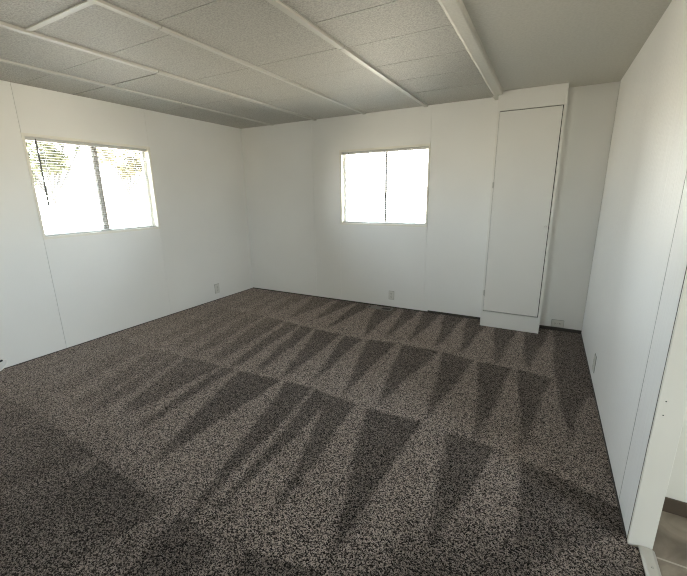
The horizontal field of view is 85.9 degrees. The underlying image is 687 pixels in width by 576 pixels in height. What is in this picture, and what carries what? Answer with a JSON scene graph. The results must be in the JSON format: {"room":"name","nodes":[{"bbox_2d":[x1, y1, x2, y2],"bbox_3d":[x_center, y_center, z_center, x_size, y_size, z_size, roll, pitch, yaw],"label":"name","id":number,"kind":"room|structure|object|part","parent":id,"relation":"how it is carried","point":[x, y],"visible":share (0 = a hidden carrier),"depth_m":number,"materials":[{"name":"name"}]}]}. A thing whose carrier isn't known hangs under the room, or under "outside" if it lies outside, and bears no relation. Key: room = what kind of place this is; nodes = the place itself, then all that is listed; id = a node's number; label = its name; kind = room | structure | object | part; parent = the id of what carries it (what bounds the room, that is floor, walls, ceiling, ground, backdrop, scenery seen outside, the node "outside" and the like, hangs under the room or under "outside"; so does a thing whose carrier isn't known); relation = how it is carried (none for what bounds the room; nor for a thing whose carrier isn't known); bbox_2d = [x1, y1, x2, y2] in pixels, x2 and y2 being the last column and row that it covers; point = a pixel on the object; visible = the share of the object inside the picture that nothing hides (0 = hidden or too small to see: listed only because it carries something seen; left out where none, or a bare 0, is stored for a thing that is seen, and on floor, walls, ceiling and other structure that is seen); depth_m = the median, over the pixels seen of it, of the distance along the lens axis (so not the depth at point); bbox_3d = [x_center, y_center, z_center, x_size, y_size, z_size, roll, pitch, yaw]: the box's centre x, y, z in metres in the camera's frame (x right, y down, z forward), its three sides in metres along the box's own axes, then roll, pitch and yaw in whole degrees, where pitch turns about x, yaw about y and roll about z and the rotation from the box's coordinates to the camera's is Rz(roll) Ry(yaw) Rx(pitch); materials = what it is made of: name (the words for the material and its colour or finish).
{"room":"empty room","nodes":[
{"label":"empty room","id":0,"kind":"room"},
{"bbox_2d":[0,80,252,368],"bbox_3d":[-2.943,-0.302,2.242,0.110,2.240,6.860,7,16,28],"label":"wall","id":1,"kind":"structure","parent":0,"point":[57,294],"depth_m":3.53,"materials":[{"name":"white paint"}]},
{"bbox_2d":[21,133,160,239],"bbox_3d":[-2.256,-0.916,3.400,0.114,0.818,1.067,7,16,28],"label":"window","id":2,"kind":"structure","parent":1,"relation":"in","point":[147,168],"depth_m":3.45,"materials":[{"name":"beige paint"}]},
{"bbox_2d":[24,136,155,235],"bbox_3d":[-2.239,-0.915,3.391,0.042,0.776,1.019,7,16,28],"label":"blind","id":3,"kind":"object","parent":2,"relation":"attached to","point":[35,139],"visible":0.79,"depth_m":3.27,"materials":[{"name":"grey plastic"}]},
{"bbox_3d":[-2.426,-0.823,3.071,0.027,0.749,0.002,7,16,28],"label":"ladder cord","id":4,"kind":"part","parent":3,"relation":"part of","materials":[{"name":"white fabric"}]},
{"bbox_3d":[-2.245,-0.908,3.396,0.027,0.749,0.002,7,16,28],"label":"ladder cord","id":5,"kind":"part","parent":3,"relation":"part of","materials":[{"name":"grey plastic"}]},
{"bbox_3d":[-2.240,-0.545,3.488,0.022,0.012,1.019,7,16,28],"label":"rail","id":6,"kind":"part","parent":3,"relation":"part of","materials":[{"name":"grey plastic"}]},
{"bbox_3d":[-2.063,-0.993,3.720,0.027,0.749,0.002,7,16,28],"label":"ladder cord","id":7,"kind":"part","parent":3,"relation":"part of","materials":[{"name":"white fabric"}]},
{"bbox_3d":[-2.274,-0.926,3.438,0.030,0.734,0.050,7,16,28],"label":"meeting rail","id":8,"kind":"part","parent":2,"relation":"part of","materials":[{"name":"grey plastic"}]},
{"bbox_2d":[4,288,251,368],"bbox_3d":[-2.883,0.740,2.472,0.004,0.006,6.644,7,16,28],"label":"baseboard","id":9,"kind":"structure","parent":1,"relation":"attached to","point":[250,288],"depth_m":3.57,"materials":[{"name":"grey"}]},
{"bbox_2d":[214,283,219,293],"bbox_3d":[-1.611,0.007,4.710,0.009,0.119,0.074,7,16,28],"label":"wall outlet","id":10,"kind":"object","parent":1,"relation":"attached to","point":[217,290],"visible":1,"depth_m":4.71,"materials":[{"name":"grey plastic"}]},
{"bbox_3d":[-1.612,0.007,4.711,0.004,0.115,0.070,7,16,28],"label":"plate","id":11,"kind":"part","parent":10,"relation":"part of","materials":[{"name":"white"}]},
{"bbox_2d":[0,288,644,575],"bbox_3d":[-1.106,0.956,1.540,4.040,0.001,6.650,7,16,28],"label":"floor","id":12,"kind":"structure","parent":0,"point":[251,432],"depth_m":1.91,"materials":[{"name":"grey carpet"}]},
{"bbox_2d":[0,359,7,370],"bbox_3d":[-2.652,0.613,2.785,0.015,0.088,0.220,3,15,14],"label":"cable","id":13,"kind":"object","parent":12,"relation":"on","point":[6,360],"visible":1,"depth_m":2.86,"materials":[{"name":"white plastic"}]},
{"bbox_2d":[365,305,393,310],"bbox_3d":[0.418,0.232,4.287,0.310,0.007,0.110,7,16,28],"label":"floor vent","id":14,"kind":"object","parent":12,"relation":"in","point":[368,306],"visible":1,"depth_m":4.28,"materials":[{"name":"brown metal"}]},
{"bbox_2d":[480,83,568,333],"bbox_3d":[1.617,-0.648,3.381,0.521,2.128,0.209,7,16,28],"label":"tall cabinet","id":15,"kind":"object","parent":12,"relation":"on","point":[530,121],"visible":0.95,"depth_m":3.28,"materials":[{"name":"white paint"}]},
{"bbox_2d":[0,0,671,128],"bbox_3d":[0.253,-0.980,0.279,7.410,0.082,6.860,7,16,28],"label":"ceiling","id":16,"kind":"structure","parent":0,"point":[414,43],"depth_m":2.21,"materials":[{"name":"white"}]},
{"bbox_2d":[24,0,93,31],"bbox_3d":[-1.362,-1.291,1.757,0.592,0.006,0.028,7,16,28],"label":"trim","id":17,"kind":"structure","parent":16,"relation":"attached to","point":[86,3],"depth_m":1.74,"materials":[{"name":"beige paint"}]},
{"bbox_2d":[0,58,273,125],"bbox_3d":[-2.453,-1.262,1.710,0.042,0.011,6.648,7,16,28],"label":"trim","id":18,"kind":"structure","parent":16,"relation":"attached to","point":[1,60],"depth_m":2.87,"materials":[{"name":"beige paint"}]},
{"bbox_2d":[0,21,316,120],"bbox_3d":[-1.905,-1.194,1.421,0.046,0.014,6.648,7,16,28],"label":"trim","id":19,"kind":"structure","parent":16,"relation":"attached to","point":[2,24],"depth_m":2.36,"materials":[{"name":"beige paint"}]},
{"bbox_2d":[87,0,365,113],"bbox_3d":[-1.354,-1.129,1.131,0.044,0.011,6.648,7,16,28],"label":"trim","id":20,"kind":"structure","parent":16,"relation":"attached to","point":[102,3],"depth_m":2.10,"materials":[{"name":"beige paint"}]},
{"bbox_2d":[266,0,427,106],"bbox_3d":[-0.763,-1.056,0.819,0.046,0.014,6.648,7,16,28],"label":"trim","id":21,"kind":"structure","parent":16,"relation":"attached to","point":[279,4],"depth_m":2.08,"materials":[{"name":"beige paint"}]},
{"bbox_2d":[438,0,503,99],"bbox_3d":[-0.166,-0.977,0.506,0.093,0.029,6.648,7,16,28],"label":"trim","id":22,"kind":"structure","parent":16,"relation":"attached to","point":[456,12],"depth_m":2.04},
{"bbox_2d":[241,81,619,330],"bbox_3d":[0.506,-0.831,4.140,4.085,2.240,0.114,7,16,28],"label":"wall","id":23,"kind":"structure","parent":0,"point":[299,244],"depth_m":3.94,"materials":[{"name":"white paint"}]},
{"bbox_2d":[253,287,479,319],"bbox_3d":[0.073,0.155,4.573,3.124,0.026,0.009,7,16,28],"label":"baseboard","id":24,"kind":"structure","parent":23,"relation":"attached to","point":[428,311],"depth_m":4.23,"materials":[{"name":"grey"}]},
{"bbox_2d":[339,143,430,226],"bbox_3d":[0.446,-1.117,4.099,1.048,0.833,0.114,7,16,28],"label":"window","id":25,"kind":"structure","parent":23,"relation":"in","point":[342,158],"depth_m":4.16,"materials":[{"name":"beige paint"}]},
{"bbox_2d":[343,146,428,224],"bbox_3d":[0.436,-1.112,4.082,1.000,0.790,0.042,7,16,28],"label":"blind","id":26,"kind":"object","parent":25,"relation":"attached to","point":[424,147],"visible":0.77,"depth_m":4.06,"materials":[{"name":"grey plastic"}]},
{"bbox_3d":[0.444,-0.737,4.184,1.000,0.012,0.022,7,16,28],"label":"rail","id":27,"kind":"part","parent":26,"relation":"part of","materials":[{"name":"grey plastic"}]},
{"bbox_3d":[0.477,-1.122,4.120,0.022,0.749,0.030,7,16,28],"label":"meeting rail","id":28,"kind":"part","parent":25,"relation":"part of","materials":[{"name":"grey"}]},
{"bbox_2d":[389,291,393,299],"bbox_3d":[0.555,0.085,4.285,0.066,0.102,0.009,7,16,28],"label":"wall outlet","id":29,"kind":"object","parent":23,"relation":"attached to","point":[391,293],"visible":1,"depth_m":4.28,"materials":[{"name":"grey plastic"}]},
{"bbox_2d":[551,319,563,327],"bbox_3d":[2.042,0.340,3.521,0.104,0.072,0.009,7,16,28],"label":"wall outlet","id":30,"kind":"object","parent":23,"relation":"attached to","point":[555,323],"visible":1,"depth_m":3.52,"materials":[{"name":"grey plastic"}]},
{"bbox_2d":[539,325,581,333],"bbox_3d":[2.064,0.394,3.521,0.349,0.030,0.012,7,16,28],"label":"baseboard","id":31,"kind":"structure","parent":23,"relation":"attached to","point":[540,326],"depth_m":3.51,"materials":[{"name":"grey"}]},
{"bbox_2d":[581,0,686,548],"bbox_3d":[1.693,-0.351,2.188,0.075,2.240,2.521,7,16,28],"label":"wall","id":32,"kind":"structure","parent":0,"point":[635,318],"depth_m":1.58,"materials":[{"name":"white paint"}]},
{"bbox_2d":[592,353,596,372],"bbox_3d":[1.727,0.518,2.544,0.009,0.119,0.074,7,16,28],"label":"wall outlet","id":33,"kind":"object","parent":32,"relation":"attached to","point":[595,357],"visible":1,"depth_m":2.53,"materials":[{"name":"grey plastic"}]},
{"bbox_2d":[581,334,626,537],"bbox_3d":[1.648,0.689,2.426,0.004,0.010,2.377,7,16,28],"label":"baseboard","id":34,"kind":"structure","parent":32,"relation":"attached to","point":[624,530],"depth_m":1.84,"materials":[{"name":"grey"}]},
{"bbox_2d":[638,546,661,575],"bbox_3d":[0.116,1.438,-0.436,0.048,0.016,4.236,7,16,28],"label":"threshold","id":35,"kind":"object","parent":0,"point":[648,557],"depth_m":1.31,"materials":[{"name":"silver metal"}]},
{"bbox_2d":[652,511,686,575],"bbox_3d":[1.561,1.589,-1.019,3.160,0.026,4.550,7,16,28],"label":"floor","id":36,"kind":"structure","parent":0,"point":[670,543],"depth_m":1.39,"materials":[{"name":"brown stone"}]},
{"bbox_2d":[665,410,686,502],"bbox_3d":[2.689,0.027,0.612,3.220,2.220,0.105,7,16,28],"label":"wall","id":37,"kind":"structure","parent":0,"point":[677,485],"depth_m":1.48,"materials":[{"name":"beige paint"}]},
{"bbox_2d":[662,497,686,517],"bbox_3d":[2.631,1.053,0.846,3.120,0.066,0.009,7,16,28],"label":"baseboard","id":38,"kind":"structure","parent":37,"relation":"attached to","point":[670,505],"depth_m":1.51,"materials":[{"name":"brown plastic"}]},
{"label":"outside","id":39,"kind":"structure","parent":0,"visible":0},
{"bbox_3d":[-6.743,-0.550,10.494,4.500,0.150,6.000,7,16,28],"label":"ground","id":40,"kind":"structure","parent":39,"visible":0},
{"bbox_2d":[25,140,88,231],"bbox_3d":[-6.614,-2.232,8.688,1.098,3.998,2.554,7,16,28],"label":"leafy tree","id":41,"kind":"object","parent":40,"relation":"on","point":[58,188],"visible":0.26,"depth_m":8.44,"materials":[{"name":"green plant"}]},
{"bbox_2d":[96,147,142,225],"bbox_3d":[-6.229,-2.683,10.863,0.874,3.789,1.823,7,16,28],"label":"leafy tree","id":42,"kind":"object","parent":40,"relation":"on","point":[128,167],"visible":0.5,"depth_m":10.64,"materials":[{"name":"green plant"}]}
]}

